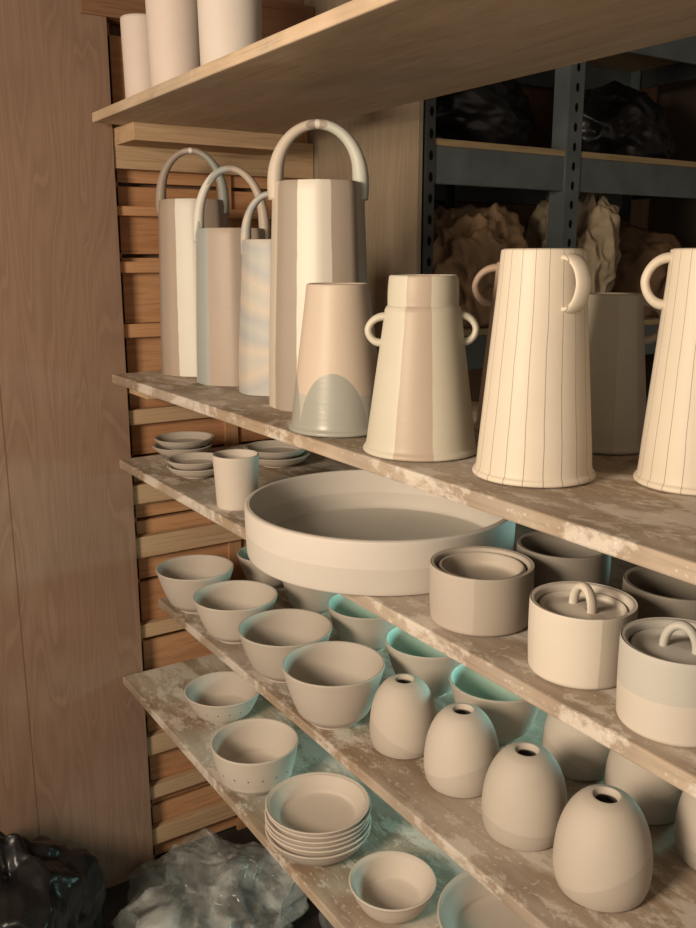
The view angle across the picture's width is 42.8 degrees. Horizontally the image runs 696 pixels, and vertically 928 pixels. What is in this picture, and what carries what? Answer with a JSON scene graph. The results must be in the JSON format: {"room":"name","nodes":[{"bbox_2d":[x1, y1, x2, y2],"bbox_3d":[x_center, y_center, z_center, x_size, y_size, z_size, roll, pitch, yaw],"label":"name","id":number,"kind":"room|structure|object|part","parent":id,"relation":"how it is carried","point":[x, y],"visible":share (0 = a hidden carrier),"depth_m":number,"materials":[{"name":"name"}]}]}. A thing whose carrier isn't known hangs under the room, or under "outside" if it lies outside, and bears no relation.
{"room":"art studio","nodes":[
{"label":"art studio","id":0,"kind":"room"},
{"bbox_2d":[99,826,333,927],"bbox_3d":[0.045,1.419,0.633,4.800,0.050,3.650,-8,15,-32],"label":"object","id":1,"kind":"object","parent":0,"point":[166,886],"depth_m":2.17,"materials":[{"name":"plastic"}]},
{"bbox_2d":[0,829,104,927],"bbox_3d":[-0.719,0.912,1.852,0.379,0.388,0.376,4,14,17],"label":"bag","id":2,"kind":"object","parent":1,"relation":"on","point":[45,883],"visible":1,"depth_m":1.80,"materials":[{"name":"black plastic"}]},
{"bbox_2d":[79,0,313,858],"bbox_3d":[-0.296,-0.004,2.107,0.540,2.060,0.168,-8,15,-32],"label":"wooden wall","id":3,"kind":"structure","parent":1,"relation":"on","point":[185,808],"depth_m":2.05,"materials":[{"name":"brown wood"}]},
{"bbox_3d":[-0.296,-0.692,1.999,0.485,0.080,0.040,-8,15,-32],"label":"rail","id":4,"kind":"part","parent":3,"relation":"part of","materials":[{"name":"brown wood"}]},
{"bbox_2d":[112,371,695,584],"bbox_3d":[0.224,-0.013,1.150,0.400,0.019,2.040,-8,15,-32],"label":"wooden shelf board","id":5,"kind":"object","parent":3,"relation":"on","point":[613,514],"visible":0.44,"depth_m":0.93,"materials":[{"name":"brown wood"}]},
{"bbox_2d":[156,147,228,376],"bbox_3d":[-0.320,-0.419,1.856,0.156,0.458,0.156,-2,13,-9],"label":"vase","id":6,"kind":"object","parent":5,"relation":"on","point":[177,247],"visible":0.7,"depth_m":1.80,"materials":[{"name":"ceramic"}]},
{"bbox_2d":[193,165,269,386],"bbox_3d":[-0.222,-0.362,1.714,0.152,0.408,0.152,-2,13,-7],"label":"vase","id":7,"kind":"object","parent":5,"relation":"on","point":[218,250],"visible":0.7,"depth_m":1.67,"materials":[{"name":"ceramic"}]},
{"bbox_2d":[239,191,270,396],"bbox_3d":[-0.135,-0.304,1.586,0.128,0.352,0.128,-1,13,-5],"label":"vase","id":8,"kind":"object","parent":5,"relation":"on","point":[256,253],"visible":0.48,"depth_m":1.55,"materials":[{"name":"ceramic"}]},
{"bbox_2d":[267,119,368,411],"bbox_3d":[-0.047,-0.317,1.431,0.168,0.449,0.168,0,13,-2],"label":"vase","id":9,"kind":"object","parent":5,"relation":"on","point":[318,230],"visible":0.66,"depth_m":1.37,"materials":[{"name":"ceramic"}]},
{"bbox_2d":[289,282,377,437],"bbox_3d":[-0.014,-0.149,1.246,0.142,0.204,0.142,-12,18,-42],"label":"vase","id":10,"kind":"object","parent":5,"relation":"on","point":[337,364],"visible":0.91,"depth_m":1.20,"materials":[{"name":"ceramic"}]},
{"bbox_2d":[363,274,479,461],"bbox_3d":[0.092,-0.123,1.102,0.145,0.218,0.146,10,16,36],"label":"vase","id":11,"kind":"object","parent":5,"relation":"on","point":[421,410],"visible":1,"depth_m":1.06,"materials":[{"name":"ceramic"}]},
{"bbox_2d":[472,261,499,431],"bbox_3d":[0.242,-0.162,1.234,0.142,0.233,0.133,3,13,11],"label":"pitcher","id":12,"kind":"object","parent":5,"relation":"on","point":[484,302],"visible":0.14,"depth_m":1.22,"materials":[{"name":"ceramic"}]},
{"bbox_2d":[472,248,595,487],"bbox_3d":[0.208,-0.109,0.974,0.136,0.247,0.136,13,18,43],"label":"pitcher","id":13,"kind":"object","parent":5,"relation":"on","point":[535,431],"visible":1,"depth_m":0.93,"materials":[{"name":"ceramic"}]},
{"bbox_2d":[588,292,661,454],"bbox_3d":[0.331,-0.117,1.126,0.110,0.195,0.110,-4,13,-15],"label":"pitcher","id":14,"kind":"object","parent":5,"relation":"on","point":[618,340],"visible":0.66,"depth_m":1.09,"materials":[{"name":"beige ceramic"}]},
{"bbox_2d":[633,248,695,495],"bbox_3d":[0.369,-0.100,0.936,0.128,0.247,0.122,5,14,21],"label":"pitcher","id":15,"kind":"object","parent":5,"relation":"on","point":[667,456],"visible":1,"depth_m":0.91,"materials":[{"name":"ceramic"}]},
{"bbox_2d":[119,444,695,797],"bbox_3d":[0.228,0.166,1.185,0.400,0.019,2.025,-8,15,-32],"label":"wooden shelf board","id":16,"kind":"object","parent":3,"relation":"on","point":[503,660],"visible":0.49,"depth_m":0.99,"materials":[{"name":"wood"}]},
{"bbox_2d":[152,431,214,456],"bbox_3d":[-0.359,-0.040,1.944,0.136,0.040,0.131,-8,15,-32],"label":"dish stack","id":17,"kind":"object","parent":16,"relation":"on","point":[173,443],"visible":0.91,"depth_m":1.93,"materials":[{"name":"ceramic"}]},
{"bbox_3d":[-0.361,-0.032,1.944,0.132,0.024,0.132,-8,15,-32],"label":"dish","id":18,"kind":"part","parent":17,"relation":"part of","materials":[{"name":"ceramic"}]},
{"bbox_2d":[166,452,213,478],"bbox_3d":[-0.299,0.006,1.758,0.117,0.035,0.116,4,14,17],"label":"dish stack","id":19,"kind":"object","parent":16,"relation":"on","point":[193,465],"visible":0.84,"depth_m":1.73,"materials":[{"name":"ceramic"}]},
{"bbox_3d":[-0.301,-0.001,1.759,0.115,0.022,0.112,-4,14,-17],"label":"dish","id":20,"kind":"part","parent":19,"relation":"part of","materials":[{"name":"ceramic"}]},
{"bbox_3d":[-0.298,0.012,1.760,0.118,0.022,0.114,-8,15,-32],"label":"dish","id":21,"kind":"part","parent":19,"relation":"part of","materials":[{"name":"ceramic"}]},
{"bbox_2d":[212,449,258,510],"bbox_3d":[-0.193,0.028,1.540,0.080,0.094,0.080,-2,13,-7],"label":"tumbler","id":22,"kind":"object","parent":16,"relation":"on","point":[236,471],"visible":0.88,"depth_m":1.51,"materials":[{"name":"white ceramic"}]},
{"bbox_2d":[244,440,309,467],"bbox_3d":[-0.147,-0.018,1.853,0.137,0.039,0.135,-3,13,-12],"label":"dish stack","id":23,"kind":"object","parent":16,"relation":"on","point":[272,453],"visible":0.79,"depth_m":1.83,"materials":[{"name":"ceramic"}]},
{"bbox_3d":[-0.148,-0.026,1.852,0.134,0.024,0.132,-4,14,-17],"label":"dish","id":24,"kind":"part","parent":23,"relation":"part of","materials":[{"name":"ceramic"}]},
{"bbox_3d":[-0.147,-0.011,1.855,0.138,0.024,0.134,-8,15,-32],"label":"dish","id":25,"kind":"part","parent":23,"relation":"part of","materials":[{"name":"ceramic"}]},
{"bbox_2d":[244,469,515,595],"bbox_3d":[0.046,0.089,1.312,0.395,0.074,0.397,0,13,2],"label":"shallow bowl","id":26,"kind":"object","parent":16,"relation":"on","point":[350,532],"visible":0.83,"depth_m":1.34,"materials":[{"name":"ceramic"}]},
{"bbox_2d":[429,546,534,636],"bbox_3d":[0.158,0.150,1.055,0.122,0.071,0.122,2,13,9],"label":"lidded jar","id":27,"kind":"object","parent":16,"relation":"on","point":[477,591],"visible":0.99,"depth_m":1.01,"materials":[{"name":"beige ceramic"}]},
{"bbox_3d":[0.158,0.130,1.051,0.103,0.023,0.103,2,13,9],"label":"lid","id":28,"kind":"part","parent":27,"relation":"part of","materials":[{"name":"beige ceramic"}]},
{"bbox_2d":[516,531,610,588],"bbox_3d":[0.273,0.134,1.130,0.116,0.068,0.116,3,13,14],"label":"clay pot","id":29,"kind":"object","parent":16,"relation":"on","point":[555,559],"visible":0.41,"depth_m":1.09,"materials":[{"name":"beige ceramic"}]},
{"bbox_2d":[528,581,637,689],"bbox_3d":[0.242,0.168,0.922,0.108,0.095,0.108,4,13,15],"label":"lidded jar","id":30,"kind":"object","parent":16,"relation":"on","point":[574,627],"visible":0.95,"depth_m":0.89,"materials":[{"name":"beige ceramic"}]},
{"bbox_3d":[0.242,0.142,0.916,0.091,0.041,0.091,4,13,15],"label":"lid","id":31,"kind":"part","parent":30,"relation":"part of","materials":[{"name":"beige ceramic"}]},
{"bbox_2d":[616,617,695,747],"bbox_3d":[0.303,0.190,0.816,0.106,0.099,0.106,-8,15,-30],"label":"lidded jar","id":32,"kind":"object","parent":16,"relation":"on","point":[656,688],"visible":1,"depth_m":0.79,"materials":[{"name":"beige ceramic"}]},
{"bbox_3d":[0.303,0.162,0.810,0.090,0.041,0.090,5,14,21],"label":"lid","id":33,"kind":"part","parent":32,"relation":"part of","materials":[{"name":"beige ceramic"}]},
{"bbox_2d":[622,566,695,620],"bbox_3d":[0.367,0.164,0.999,0.116,0.068,0.116,5,14,21],"label":"clay pot","id":34,"kind":"object","parent":16,"relation":"on","point":[656,594],"visible":0.46,"depth_m":0.99,"materials":[{"name":"beige ceramic"}]},
{"bbox_2d":[158,585,695,927],"bbox_3d":[0.290,0.489,1.319,0.403,0.019,2.055,-8,15,-32],"label":"wooden shelf board","id":35,"kind":"object","parent":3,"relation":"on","point":[525,882],"visible":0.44,"depth_m":1.22,"materials":[{"name":"wood"}]},
{"bbox_2d":[156,554,233,613],"bbox_3d":[-0.340,0.275,1.986,0.171,0.097,0.169,3,13,12],"label":"clay bowl","id":36,"kind":"object","parent":35,"relation":"on","point":[180,577],"visible":0.7,"depth_m":2.00,"materials":[{"name":"beige ceramic"}]},
{"bbox_2d":[193,580,277,643],"bbox_3d":[-0.231,0.313,1.834,0.173,0.092,0.171,1,13,5],"label":"clay bowl","id":37,"kind":"object","parent":35,"relation":"on","point":[222,606],"visible":0.76,"depth_m":1.86,"materials":[{"name":"beige ceramic"}]},
{"bbox_2d":[237,546,282,588],"bbox_3d":[-0.191,0.250,2.121,0.143,0.085,0.145,11,17,41],"label":"clay bowl","id":38,"kind":"object","parent":35,"relation":"on","point":[251,572],"visible":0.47,"depth_m":2.07,"materials":[{"name":"beige ceramic"}]},
{"bbox_2d":[238,608,331,682],"bbox_3d":[-0.117,0.349,1.669,0.177,0.095,0.175,-11,17,-41],"label":"clay bowl","id":39,"kind":"object","parent":35,"relation":"on","point":[266,637],"visible":0.68,"depth_m":1.71,"materials":[{"name":"beige ceramic"}]},
{"bbox_2d":[282,581,335,614],"bbox_3d":[-0.074,0.284,1.974,0.147,0.085,0.149,9,16,34],"label":"clay bowl","id":40,"kind":"object","parent":35,"relation":"on","point":[299,597],"visible":0.45,"depth_m":1.92,"materials":[{"name":"beige ceramic"}]},
{"bbox_2d":[282,641,384,730],"bbox_3d":[-0.024,0.384,1.506,0.173,0.102,0.175,8,15,30],"label":"clay bowl","id":41,"kind":"object","parent":35,"relation":"on","point":[332,685],"visible":0.99,"depth_m":1.51,"materials":[{"name":"beige ceramic"}]},
{"bbox_2d":[327,593,394,651],"bbox_3d":[0.038,0.323,1.786,0.159,0.094,0.161,-5,14,-20],"label":"clay bowl","id":42,"kind":"object","parent":35,"relation":"on","point":[352,622],"visible":0.59,"depth_m":1.73,"materials":[{"name":"beige ceramic"}]},
{"bbox_2d":[369,673,436,759],"bbox_3d":[0.089,0.397,1.424,0.110,0.114,0.110,3,13,14],"label":"bud vase","id":43,"kind":"object","parent":35,"relation":"on","point":[403,708],"visible":0.91,"depth_m":1.38,"materials":[{"name":"ceramic"}]},
{"bbox_2d":[385,626,459,698],"bbox_3d":[0.146,0.362,1.606,0.159,0.100,0.161,4,14,17],"label":"clay bowl","id":44,"kind":"object","parent":35,"relation":"on","point":[408,654],"visible":0.48,"depth_m":1.55,"materials":[{"name":"beige ceramic"}]},
{"bbox_2d":[424,703,498,797],"bbox_3d":[0.170,0.418,1.324,0.113,0.116,0.112,3,13,13],"label":"bud vase","id":45,"kind":"object","parent":35,"relation":"on","point":[461,743],"visible":0.94,"depth_m":1.28,"materials":[{"name":"ceramic"}]},
{"bbox_2d":[449,663,538,744],"bbox_3d":[0.244,0.397,1.459,0.157,0.097,0.155,4,14,17],"label":"clay bowl","id":46,"kind":"object","parent":35,"relation":"on","point":[511,716],"visible":0.58,"depth_m":1.41,"materials":[{"name":"beige ceramic"}]},
{"bbox_2d":[481,741,567,850],"bbox_3d":[0.241,0.443,1.210,0.116,0.120,0.116,3,13,13],"label":"bud vase","id":47,"kind":"object","parent":35,"relation":"on","point":[524,793],"visible":0.98,"depth_m":1.17,"materials":[{"name":"ceramic"}]},
{"bbox_2d":[542,714,609,780],"bbox_3d":[0.357,0.408,1.367,0.112,0.116,0.113,4,14,18],"label":"bud vase","id":48,"kind":"object","parent":35,"relation":"on","point":[579,757],"visible":0.34,"depth_m":1.32,"materials":[{"name":"ceramic"}]},
{"bbox_2d":[553,784,652,912],"bbox_3d":[0.317,0.466,1.102,0.120,0.125,0.121,2,13,7],"label":"bud vase","id":49,"kind":"object","parent":35,"relation":"on","point":[603,849],"visible":1,"depth_m":1.06,"materials":[{"name":"ceramic"}]},
{"bbox_2d":[604,750,682,824],"bbox_3d":[0.426,0.431,1.264,0.114,0.119,0.115,4,14,17],"label":"bud vase","id":50,"kind":"object","parent":35,"relation":"on","point":[658,800],"visible":0.28,"depth_m":1.22,"materials":[{"name":"ceramic"}]},
{"bbox_2d":[674,791,695,869],"bbox_3d":[0.488,0.455,1.152,0.118,0.122,0.118,7,15,28],"label":"bud vase","id":51,"kind":"object","parent":35,"relation":"on","point":[685,819],"visible":0.89,"depth_m":1.14,"materials":[{"name":"ceramic"}]},
{"bbox_2d":[120,844,307,927],"bbox_3d":[-0.317,0.985,1.998,0.451,0.179,0.463,1,13,5],"label":"plastic sheeting","id":52,"kind":"object","parent":1,"relation":"on","point":[288,906],"visible":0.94,"depth_m":2.03,"materials":[{"name":"plastic"}]},
{"bbox_2d":[304,0,423,353],"bbox_3d":[0.025,-0.076,2.107,0.012,2.200,0.445,-8,15,-32],"label":"wooden panel","id":53,"kind":"object","parent":1,"relation":"on","point":[390,140],"visible":0.02,"depth_m":1.90,"materials":[{"name":"brown wood"}]},
{"bbox_2d":[421,36,695,369],"bbox_3d":[0.512,-0.122,2.418,1.134,2.150,0.444,-8,15,-32],"label":"storage rack","id":54,"kind":"object","parent":1,"relation":"on","point":[453,171],"visible":0.17,"depth_m":2.04,"materials":[{"name":"metal"}]},
{"bbox_2d":[433,200,528,327],"bbox_3d":[0.280,-0.472,2.086,0.332,0.282,0.283,-1,13,-6],"label":"paper bag","id":55,"kind":"object","parent":54,"relation":"on","point":[467,240],"visible":0.44,"depth_m":1.98,"materials":[{"name":"brown paper"}]},
{"bbox_2d":[435,79,536,145],"bbox_3d":[0.260,-0.843,2.079,0.444,0.229,0.325,-8,15,-32],"label":"plastic bag","id":56,"kind":"object","parent":54,"relation":"on","point":[498,113],"visible":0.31,"depth_m":1.97,"materials":[{"name":"plastic"}]},
{"bbox_2d":[525,192,622,292],"bbox_3d":[0.561,-0.544,2.229,0.253,0.358,0.237,6,14,25],"label":"paper bag","id":57,"kind":"object","parent":54,"relation":"on","point":[597,218],"visible":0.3,"depth_m":2.14,"materials":[{"name":"beige paper"}]},
{"bbox_2d":[581,81,676,159],"bbox_3d":[0.699,-0.908,2.379,0.349,0.221,0.284,-8,15,-32],"label":"plastic bag","id":58,"kind":"object","parent":54,"relation":"on","point":[619,118],"visible":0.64,"depth_m":2.26,"materials":[{"name":"plastic"}]},
{"bbox_2d":[612,221,680,316],"bbox_3d":[0.776,-0.532,2.423,0.280,0.247,0.252,-8,15,-32],"label":"paper bag","id":59,"kind":"object","parent":54,"relation":"on","point":[639,245],"visible":0.34,"depth_m":2.32,"materials":[{"name":"brown paper"}]},
{"bbox_3d":[0.821,0.418,0.411,0.470,2.000,0.101,-8,15,-32],"label":"frame","id":60,"kind":"object","parent":1,"relation":"on","visible":0},
{"bbox_2d":[123,654,464,927],"bbox_3d":[0.210,0.679,1.333,0.400,0.019,2.093,-8,15,-32],"label":"wooden shelf board","id":61,"kind":"object","parent":60,"relation":"on","point":[160,691],"visible":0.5,"depth_m":1.59,"materials":[{"name":"wood"}]},
{"bbox_2d":[184,671,258,723],"bbox_3d":[-0.266,0.507,1.898,0.163,0.062,0.161,-4,14,-16],"label":"clay bowl","id":62,"kind":"object","parent":61,"relation":"on","point":[223,697],"visible":0.91,"depth_m":1.93,"materials":[{"name":"beige ceramic"}]},
{"bbox_2d":[211,718,297,795],"bbox_3d":[-0.172,0.551,1.651,0.161,0.086,0.163,1,13,6],"label":"clay bowl","id":63,"kind":"object","parent":61,"relation":"on","point":[251,756],"visible":0.96,"depth_m":1.68,"materials":[{"name":"beige ceramic"}]},
{"bbox_2d":[265,772,370,865],"bbox_3d":[-0.050,0.594,1.473,0.177,0.082,0.177,-8,15,-32],"label":"plate stack","id":64,"kind":"object","parent":61,"relation":"on","point":[313,818],"visible":1,"depth_m":1.46,"materials":[{"name":"ceramic"}]},
{"bbox_3d":[-0.050,0.590,1.472,0.173,0.040,0.174,-8,15,-32],"label":"plate","id":65,"kind":"part","parent":64,"relation":"part of","materials":[{"name":"ceramic"}]},
{"bbox_3d":[-0.050,0.574,1.467,0.173,0.040,0.171,-8,15,-32],"label":"plate","id":66,"kind":"part","parent":64,"relation":"part of","materials":[{"name":"ceramic"}]},
{"bbox_3d":[-0.050,0.598,1.475,0.175,0.040,0.174,-8,15,-32],"label":"plate","id":67,"kind":"part","parent":64,"relation":"part of","materials":[{"name":"ceramic"}]},
{"bbox_3d":[-0.049,0.606,1.477,0.175,0.040,0.176,-8,15,-32],"label":"plate","id":68,"kind":"part","parent":64,"relation":"part of","materials":[{"name":"ceramic"}]},
{"bbox_3d":[-0.050,0.615,1.477,0.176,0.040,0.176,-8,15,-32],"label":"plate","id":69,"kind":"part","parent":64,"relation":"part of","materials":[{"name":"ceramic"}]},
{"bbox_3d":[-0.047,0.582,1.470,0.174,0.040,0.172,-8,15,-32],"label":"plate","id":70,"kind":"part","parent":64,"relation":"part of","materials":[{"name":"ceramic"}]},
{"bbox_2d":[349,851,436,923],"bbox_3d":[0.067,0.644,1.335,0.131,0.048,0.133,2,13,10],"label":"clay bowl","id":71,"kind":"object","parent":61,"relation":"on","point":[393,887],"visible":1,"depth_m":1.35,"materials":[{"name":"beige ceramic"}]},
{"bbox_2d":[437,871,530,927],"bbox_3d":[0.242,0.660,1.249,0.231,0.056,0.233,-9,16,-34],"label":"shallow bowl","id":72,"kind":"object","parent":61,"relation":"on","point":[463,902],"visible":0.39,"depth_m":1.30,"materials":[{"name":"ceramic"}]},
{"bbox_2d":[92,0,695,133],"bbox_3d":[0.217,-0.524,1.044,0.400,0.019,2.067,-8,15,-32],"label":"wooden shelf board","id":73,"kind":"object","parent":60,"relation":"on","point":[353,58],"visible":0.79,"depth_m":1.20,"materials":[{"name":"beige wood"}]},
{"bbox_2d":[120,13,150,98],"bbox_3d":[-0.396,-0.774,1.729,0.082,0.168,0.082,-3,13,-12],"label":"tumbler","id":74,"kind":"object","parent":73,"relation":"on","point":[134,38],"visible":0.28,"depth_m":1.69,"materials":[{"name":"white ceramic"}]},
{"bbox_2d":[145,0,199,86],"bbox_3d":[-0.308,-0.780,1.588,0.106,0.248,0.106,-2,13,-10],"label":"tumbler","id":75,"kind":"object","parent":73,"relation":"on","point":[172,25],"visible":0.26,"depth_m":1.55,"materials":[{"name":"white ceramic"}]},
{"bbox_2d":[197,0,261,65],"bbox_3d":[-0.190,-0.743,1.429,0.108,0.248,0.108,-2,13,-7],"label":"tumbler","id":76,"kind":"object","parent":73,"relation":"on","point":[225,27],"visible":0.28,"depth_m":1.40,"materials":[{"name":"white ceramic"}]},
{"bbox_2d":[109,0,657,517],"bbox_3d":[-0.930,-0.161,1.809,4.800,2.500,0.070,-8,15,-32],"label":"wall","id":77,"kind":"structure","parent":0,"point":[541,101],"depth_m":2.57,"materials":[{"name":"brown wood"}]},
{"bbox_2d":[0,0,153,888],"bbox_3d":[-1.453,0.033,1.412,2.253,2.300,0.078,-8,15,-32],"label":"wall panel","id":78,"kind":"object","parent":77,"relation":"attached to","point":[74,770],"visible":1,"depth_m":1.92,"materials":[{"name":"brown wood"}]},
{"bbox_2d":[645,79,695,407],"bbox_3d":[1.995,-0.108,1.580,0.150,2.500,3.650,-8,15,-32],"label":"wall","id":79,"kind":"structure","parent":0,"point":[676,217],"depth_m":2.77,"materials":[{"name":"black"}]}
]}

